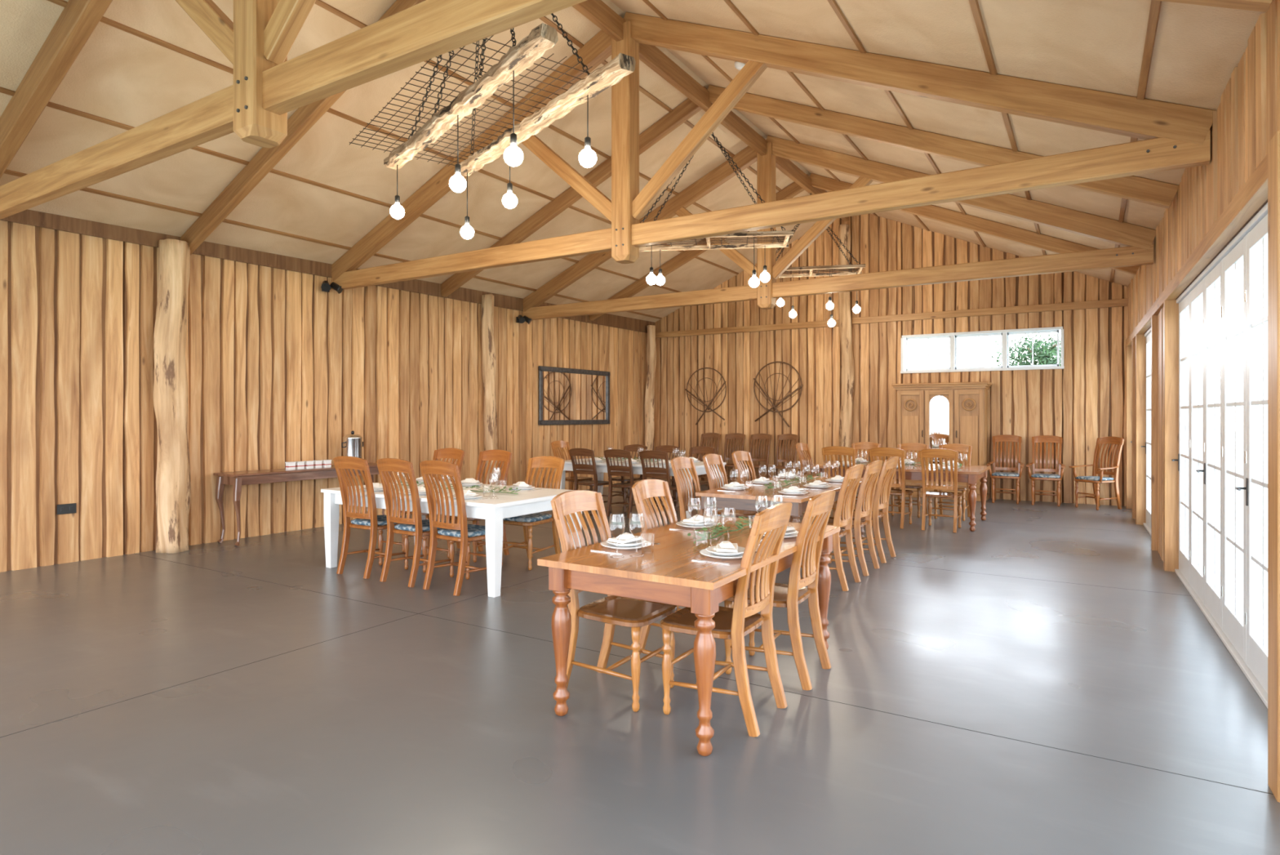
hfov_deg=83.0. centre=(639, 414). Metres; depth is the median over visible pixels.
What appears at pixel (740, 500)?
dining table
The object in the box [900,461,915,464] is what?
dinner plate
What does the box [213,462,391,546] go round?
console table
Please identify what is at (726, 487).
dinner plate
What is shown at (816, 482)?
napkin
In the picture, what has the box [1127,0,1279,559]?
wall
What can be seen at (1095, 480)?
armchair
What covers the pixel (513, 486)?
dinner plate
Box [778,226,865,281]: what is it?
chandelier
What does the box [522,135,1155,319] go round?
roof truss
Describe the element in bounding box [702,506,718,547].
wine glass
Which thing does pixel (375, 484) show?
napkin
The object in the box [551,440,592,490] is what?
dining chair
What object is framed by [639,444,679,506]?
dining chair
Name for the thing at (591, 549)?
knife
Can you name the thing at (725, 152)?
chain
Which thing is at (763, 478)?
napkin
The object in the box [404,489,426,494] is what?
dinner plate
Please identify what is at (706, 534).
garland
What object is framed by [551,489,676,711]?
dining chair
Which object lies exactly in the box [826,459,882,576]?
dining chair
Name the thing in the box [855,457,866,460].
napkin
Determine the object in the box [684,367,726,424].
wall decoration
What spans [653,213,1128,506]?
wall
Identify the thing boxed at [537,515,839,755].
dining table
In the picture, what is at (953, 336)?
window
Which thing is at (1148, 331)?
trim
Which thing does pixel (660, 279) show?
chandelier
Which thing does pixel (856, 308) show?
bulb
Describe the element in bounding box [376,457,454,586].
dining chair
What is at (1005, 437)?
armchair
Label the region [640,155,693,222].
chain
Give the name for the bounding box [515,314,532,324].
wall spotlight
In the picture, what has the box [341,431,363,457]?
urn
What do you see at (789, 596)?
dining chair
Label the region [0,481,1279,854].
floor
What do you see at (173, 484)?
log post
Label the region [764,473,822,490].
garland
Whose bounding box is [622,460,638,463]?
dinner plate
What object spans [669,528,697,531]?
knife
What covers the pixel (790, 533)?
dinner plate
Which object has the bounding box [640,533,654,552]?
drinking glass
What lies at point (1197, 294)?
door
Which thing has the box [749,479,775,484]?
dinner plate
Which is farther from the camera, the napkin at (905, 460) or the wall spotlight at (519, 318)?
the wall spotlight at (519, 318)
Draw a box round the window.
[900,326,1064,373]
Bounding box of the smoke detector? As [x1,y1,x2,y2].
[734,61,745,70]
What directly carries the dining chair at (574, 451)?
on the floor
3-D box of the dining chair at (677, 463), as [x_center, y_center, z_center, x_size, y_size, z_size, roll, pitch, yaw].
[0.647,0.968,7.252,0.602,1.076,0.459,0,0,31]
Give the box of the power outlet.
[56,502,76,514]
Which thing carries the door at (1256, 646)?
in the wall at (1246, 117)
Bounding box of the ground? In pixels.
[1219,431,1262,608]
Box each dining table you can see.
[320,480,582,597]
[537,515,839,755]
[555,457,726,518]
[695,475,869,546]
[810,460,991,531]
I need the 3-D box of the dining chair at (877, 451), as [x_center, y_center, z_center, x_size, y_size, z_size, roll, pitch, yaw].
[3.417,0.968,9.816,0.459,1.076,0.602,0,0,34]
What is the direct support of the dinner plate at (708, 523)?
on the dining table at (668, 575)
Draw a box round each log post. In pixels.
[153,238,191,553]
[480,293,498,484]
[644,324,656,478]
[837,223,853,461]
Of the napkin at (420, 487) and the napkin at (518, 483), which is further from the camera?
the napkin at (518, 483)
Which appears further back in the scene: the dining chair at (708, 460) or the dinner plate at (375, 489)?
the dining chair at (708, 460)
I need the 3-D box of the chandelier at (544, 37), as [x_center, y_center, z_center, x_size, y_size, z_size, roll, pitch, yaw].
[-1.298,-2.718,5.588,1.140,2.184,2.860,0,0,-37]
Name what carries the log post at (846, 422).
on the floor
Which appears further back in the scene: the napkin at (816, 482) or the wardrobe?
the wardrobe
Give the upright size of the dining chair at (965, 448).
1.076 m
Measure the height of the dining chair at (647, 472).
1.006 m
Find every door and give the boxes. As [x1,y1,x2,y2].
[1141,332,1151,528]
[1171,292,1190,584]
[1190,277,1204,604]
[1195,258,1222,631]
[1222,235,1246,663]
[1235,213,1267,693]
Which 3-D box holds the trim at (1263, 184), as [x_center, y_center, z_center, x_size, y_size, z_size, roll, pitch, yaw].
[3.579,0.140,4.401,0.275,2.720,17.260,0,0,31]
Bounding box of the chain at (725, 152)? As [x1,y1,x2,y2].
[711,132,764,204]
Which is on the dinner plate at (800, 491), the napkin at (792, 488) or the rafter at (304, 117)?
the napkin at (792, 488)
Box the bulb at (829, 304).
[826,293,835,326]
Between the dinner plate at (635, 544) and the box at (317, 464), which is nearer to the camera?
the dinner plate at (635, 544)
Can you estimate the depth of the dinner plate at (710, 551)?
3.61 m
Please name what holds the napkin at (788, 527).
on the dinner plate at (790, 533)
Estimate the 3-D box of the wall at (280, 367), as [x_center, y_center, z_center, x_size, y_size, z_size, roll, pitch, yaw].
[-4.498,-0.298,9.471,0.202,3.635,17.336,0,0,33]
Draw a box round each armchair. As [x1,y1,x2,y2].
[986,434,1024,504]
[1026,435,1066,506]
[1068,435,1124,510]
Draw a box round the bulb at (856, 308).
[853,290,860,313]
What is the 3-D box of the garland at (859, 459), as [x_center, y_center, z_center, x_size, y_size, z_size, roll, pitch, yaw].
[3.747,0.690,10.334,1.585,0.064,0.167,0,0,32]
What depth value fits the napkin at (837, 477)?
7.80 m
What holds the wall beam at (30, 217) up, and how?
attached to the wall at (280, 367)
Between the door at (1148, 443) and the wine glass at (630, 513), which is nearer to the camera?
the wine glass at (630, 513)
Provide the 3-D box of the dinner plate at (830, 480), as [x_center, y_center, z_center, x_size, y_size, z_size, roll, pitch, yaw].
[2.150,0.712,7.849,0.276,0.035,0.276,0,0,32]
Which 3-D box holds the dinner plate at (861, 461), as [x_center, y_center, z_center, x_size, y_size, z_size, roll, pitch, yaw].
[3.368,0.712,11.095,0.276,0.035,0.276,0,0,32]
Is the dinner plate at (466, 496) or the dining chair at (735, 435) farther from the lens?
the dining chair at (735, 435)
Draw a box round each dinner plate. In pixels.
[360,486,382,491]
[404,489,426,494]
[415,478,435,483]
[453,493,482,498]
[461,481,482,485]
[506,484,534,489]
[586,459,604,462]
[600,538,651,550]
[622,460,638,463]
[656,462,671,465]
[675,520,718,528]
[699,545,745,559]
[720,485,748,489]
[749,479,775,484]
[763,528,798,538]
[775,475,799,479]
[777,488,808,494]
[803,483,831,488]
[825,478,851,482]
[855,459,867,462]
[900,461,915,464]
[933,466,954,470]
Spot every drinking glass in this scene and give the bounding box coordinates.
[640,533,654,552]
[694,534,707,551]
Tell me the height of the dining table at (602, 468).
0.770 m
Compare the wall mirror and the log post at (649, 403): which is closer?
the wall mirror
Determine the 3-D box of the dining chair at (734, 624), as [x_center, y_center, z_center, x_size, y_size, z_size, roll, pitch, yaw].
[0.440,0.968,3.660,0.602,1.076,0.459,0,0,31]
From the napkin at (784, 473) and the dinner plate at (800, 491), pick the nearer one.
the dinner plate at (800, 491)
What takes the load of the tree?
on the ground
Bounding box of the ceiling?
[0,0,1264,322]
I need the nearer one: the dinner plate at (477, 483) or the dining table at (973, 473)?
the dinner plate at (477, 483)
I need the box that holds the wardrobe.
[891,381,991,501]
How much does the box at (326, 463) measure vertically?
0.094 m
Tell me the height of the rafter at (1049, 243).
2.154 m
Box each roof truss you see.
[0,0,586,219]
[331,12,1215,289]
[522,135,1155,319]
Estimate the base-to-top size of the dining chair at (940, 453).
1.076 m
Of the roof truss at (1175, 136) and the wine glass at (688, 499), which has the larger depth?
the roof truss at (1175, 136)
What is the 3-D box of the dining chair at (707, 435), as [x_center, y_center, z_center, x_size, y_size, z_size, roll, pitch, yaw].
[1.404,0.948,15.508,0.459,1.116,0.602,0,0,33]
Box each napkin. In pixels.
[364,482,382,487]
[408,485,425,490]
[461,477,479,482]
[462,488,475,494]
[512,481,528,485]
[607,532,643,543]
[682,514,711,523]
[715,540,737,552]
[724,481,744,486]
[755,475,768,480]
[771,526,795,530]
[777,471,795,475]
[783,485,803,491]
[808,480,826,484]
[831,475,844,479]
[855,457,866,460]
[900,458,914,462]
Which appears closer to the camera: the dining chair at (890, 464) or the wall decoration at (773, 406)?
the dining chair at (890, 464)
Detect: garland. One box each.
[396,480,521,493]
[598,456,660,462]
[687,515,752,543]
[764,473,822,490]
[851,458,961,466]
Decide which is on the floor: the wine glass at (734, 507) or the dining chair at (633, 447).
the dining chair at (633, 447)
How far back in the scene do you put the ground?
12.77 m
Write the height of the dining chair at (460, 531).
1.126 m
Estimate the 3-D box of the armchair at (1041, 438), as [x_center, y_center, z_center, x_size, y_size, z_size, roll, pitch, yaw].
[6.809,0.928,12.123,0.570,1.156,0.602,0,0,32]
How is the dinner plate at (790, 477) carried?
on the dining table at (740, 500)
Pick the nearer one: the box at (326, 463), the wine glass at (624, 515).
the wine glass at (624, 515)
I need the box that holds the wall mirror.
[538,365,610,425]
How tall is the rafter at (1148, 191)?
2.193 m
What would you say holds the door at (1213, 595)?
in the wall at (1246, 117)
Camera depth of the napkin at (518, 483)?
7.07 m
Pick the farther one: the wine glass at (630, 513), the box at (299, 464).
the box at (299, 464)
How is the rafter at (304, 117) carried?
attached to the ceiling
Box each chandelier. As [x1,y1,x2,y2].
[349,13,635,239]
[639,226,793,287]
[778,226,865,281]
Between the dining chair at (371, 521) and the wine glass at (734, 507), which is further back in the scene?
the dining chair at (371, 521)
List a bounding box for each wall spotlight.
[320,280,342,293]
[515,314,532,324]
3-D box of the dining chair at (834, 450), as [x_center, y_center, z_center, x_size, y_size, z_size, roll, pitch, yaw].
[2.853,0.968,10.167,0.459,1.076,0.602,0,0,29]
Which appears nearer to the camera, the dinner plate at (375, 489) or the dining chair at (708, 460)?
the dinner plate at (375, 489)
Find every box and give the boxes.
[284,461,295,469]
[295,461,304,469]
[304,460,314,468]
[313,459,322,467]
[321,459,331,466]
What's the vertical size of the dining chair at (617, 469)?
1.006 m
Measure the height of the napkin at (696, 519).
0.038 m
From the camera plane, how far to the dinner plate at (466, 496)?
6.28 m
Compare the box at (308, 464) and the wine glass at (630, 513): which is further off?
the box at (308, 464)
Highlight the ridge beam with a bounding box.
[572,0,848,221]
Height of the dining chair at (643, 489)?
1.076 m
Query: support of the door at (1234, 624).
in the wall at (1246, 117)
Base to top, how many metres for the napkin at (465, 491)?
0.038 m
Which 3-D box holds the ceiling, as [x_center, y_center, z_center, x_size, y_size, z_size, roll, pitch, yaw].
[-0.405,-2.959,6.923,10.700,2.422,17.930,0,0,32]
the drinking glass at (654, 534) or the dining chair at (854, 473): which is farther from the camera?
the dining chair at (854, 473)
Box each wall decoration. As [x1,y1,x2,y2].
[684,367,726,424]
[753,360,803,426]
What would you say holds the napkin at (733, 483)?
on the dinner plate at (726, 487)
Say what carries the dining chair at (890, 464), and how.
on the floor
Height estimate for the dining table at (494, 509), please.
0.770 m
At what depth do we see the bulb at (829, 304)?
12.33 m
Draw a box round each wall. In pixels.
[0,219,647,572]
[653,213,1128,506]
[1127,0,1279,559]
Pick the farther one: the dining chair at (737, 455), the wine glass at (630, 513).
the dining chair at (737, 455)
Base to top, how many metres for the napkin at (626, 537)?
0.038 m
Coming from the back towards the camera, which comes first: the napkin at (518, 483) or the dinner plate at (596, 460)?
the dinner plate at (596, 460)
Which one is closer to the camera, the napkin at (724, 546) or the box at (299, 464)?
the napkin at (724, 546)
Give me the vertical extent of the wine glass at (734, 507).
0.215 m
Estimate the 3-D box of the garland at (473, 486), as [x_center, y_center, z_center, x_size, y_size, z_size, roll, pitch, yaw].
[-1.820,0.691,7.016,1.670,0.061,0.159,0,0,32]
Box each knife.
[591,549,621,554]
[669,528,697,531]
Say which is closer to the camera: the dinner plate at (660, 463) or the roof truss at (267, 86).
the roof truss at (267, 86)
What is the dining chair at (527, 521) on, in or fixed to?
on the floor
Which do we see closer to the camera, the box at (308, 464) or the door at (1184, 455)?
the door at (1184, 455)
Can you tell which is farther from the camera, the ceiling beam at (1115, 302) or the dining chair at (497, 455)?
the ceiling beam at (1115, 302)
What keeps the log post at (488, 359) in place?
on the floor
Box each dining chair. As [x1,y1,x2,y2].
[333,455,408,578]
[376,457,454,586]
[400,448,465,555]
[419,459,486,595]
[445,448,511,562]
[502,455,564,570]
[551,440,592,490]
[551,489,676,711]
[568,448,612,515]
[604,448,647,518]
[608,444,647,507]
[631,479,733,648]
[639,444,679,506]
[639,449,679,521]
[660,502,792,737]
[670,456,733,521]
[674,445,715,513]
[692,432,720,485]
[702,453,759,519]
[723,432,745,481]
[724,489,835,690]
[731,450,755,519]
[742,433,771,480]
[768,433,799,477]
[795,442,837,503]
[800,463,863,591]
[822,445,856,516]
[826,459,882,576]
[839,456,898,563]
[844,441,880,510]
[869,447,913,528]
[890,442,928,517]
[919,448,962,533]
[933,443,972,520]
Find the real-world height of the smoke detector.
0.093 m
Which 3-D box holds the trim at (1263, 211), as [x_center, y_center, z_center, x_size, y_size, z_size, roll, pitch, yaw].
[3.981,0.201,4.907,0.100,2.599,4.600,0,0,31]
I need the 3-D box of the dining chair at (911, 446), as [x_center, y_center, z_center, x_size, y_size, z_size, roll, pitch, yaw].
[4.048,0.968,10.861,0.459,1.076,0.602,0,0,33]
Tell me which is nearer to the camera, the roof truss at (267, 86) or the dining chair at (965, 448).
the roof truss at (267, 86)
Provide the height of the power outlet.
0.100 m
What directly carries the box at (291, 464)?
on the console table at (237, 478)
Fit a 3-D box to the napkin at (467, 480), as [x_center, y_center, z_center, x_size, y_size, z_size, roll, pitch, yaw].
[-1.765,0.674,7.483,0.180,0.038,0.115,0,0,4]
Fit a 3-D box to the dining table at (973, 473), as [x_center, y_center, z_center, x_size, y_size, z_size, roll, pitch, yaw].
[3.724,1.115,10.343,2.200,0.770,1.299,0,0,32]
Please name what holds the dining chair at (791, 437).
on the floor
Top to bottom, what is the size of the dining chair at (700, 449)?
1.006 m
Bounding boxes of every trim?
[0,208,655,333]
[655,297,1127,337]
[1125,130,1279,802]
[1143,327,1151,535]
[1174,202,1267,708]
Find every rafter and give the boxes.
[180,0,1272,254]
[440,84,1178,297]
[589,173,1139,320]
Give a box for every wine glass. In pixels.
[608,515,625,555]
[628,512,644,555]
[687,498,701,533]
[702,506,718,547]
[720,506,736,540]
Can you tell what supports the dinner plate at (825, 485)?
on the dining table at (740, 500)
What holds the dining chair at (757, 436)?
on the floor
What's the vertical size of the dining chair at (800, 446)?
1.076 m
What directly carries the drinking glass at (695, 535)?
on the dining table at (668, 575)
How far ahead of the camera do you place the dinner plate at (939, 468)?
9.54 m
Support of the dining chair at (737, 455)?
on the floor
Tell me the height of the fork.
0.003 m
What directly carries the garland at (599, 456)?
on the dining table at (602, 468)
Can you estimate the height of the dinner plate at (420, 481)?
0.035 m
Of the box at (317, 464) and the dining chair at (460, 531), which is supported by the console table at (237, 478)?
the box at (317, 464)
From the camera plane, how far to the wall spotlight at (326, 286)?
9.64 m
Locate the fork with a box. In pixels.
[691,559,730,564]
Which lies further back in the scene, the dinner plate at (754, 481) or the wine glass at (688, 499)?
the dinner plate at (754, 481)
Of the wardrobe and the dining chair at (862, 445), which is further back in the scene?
the wardrobe
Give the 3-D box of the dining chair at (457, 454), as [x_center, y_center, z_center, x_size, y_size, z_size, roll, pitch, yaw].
[-2.303,0.943,8.039,0.459,1.126,0.602,0,0,30]
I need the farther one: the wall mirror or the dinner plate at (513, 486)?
the wall mirror
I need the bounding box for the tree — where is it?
[977,333,1061,366]
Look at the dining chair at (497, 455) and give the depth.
7.82 m
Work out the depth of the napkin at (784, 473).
8.28 m

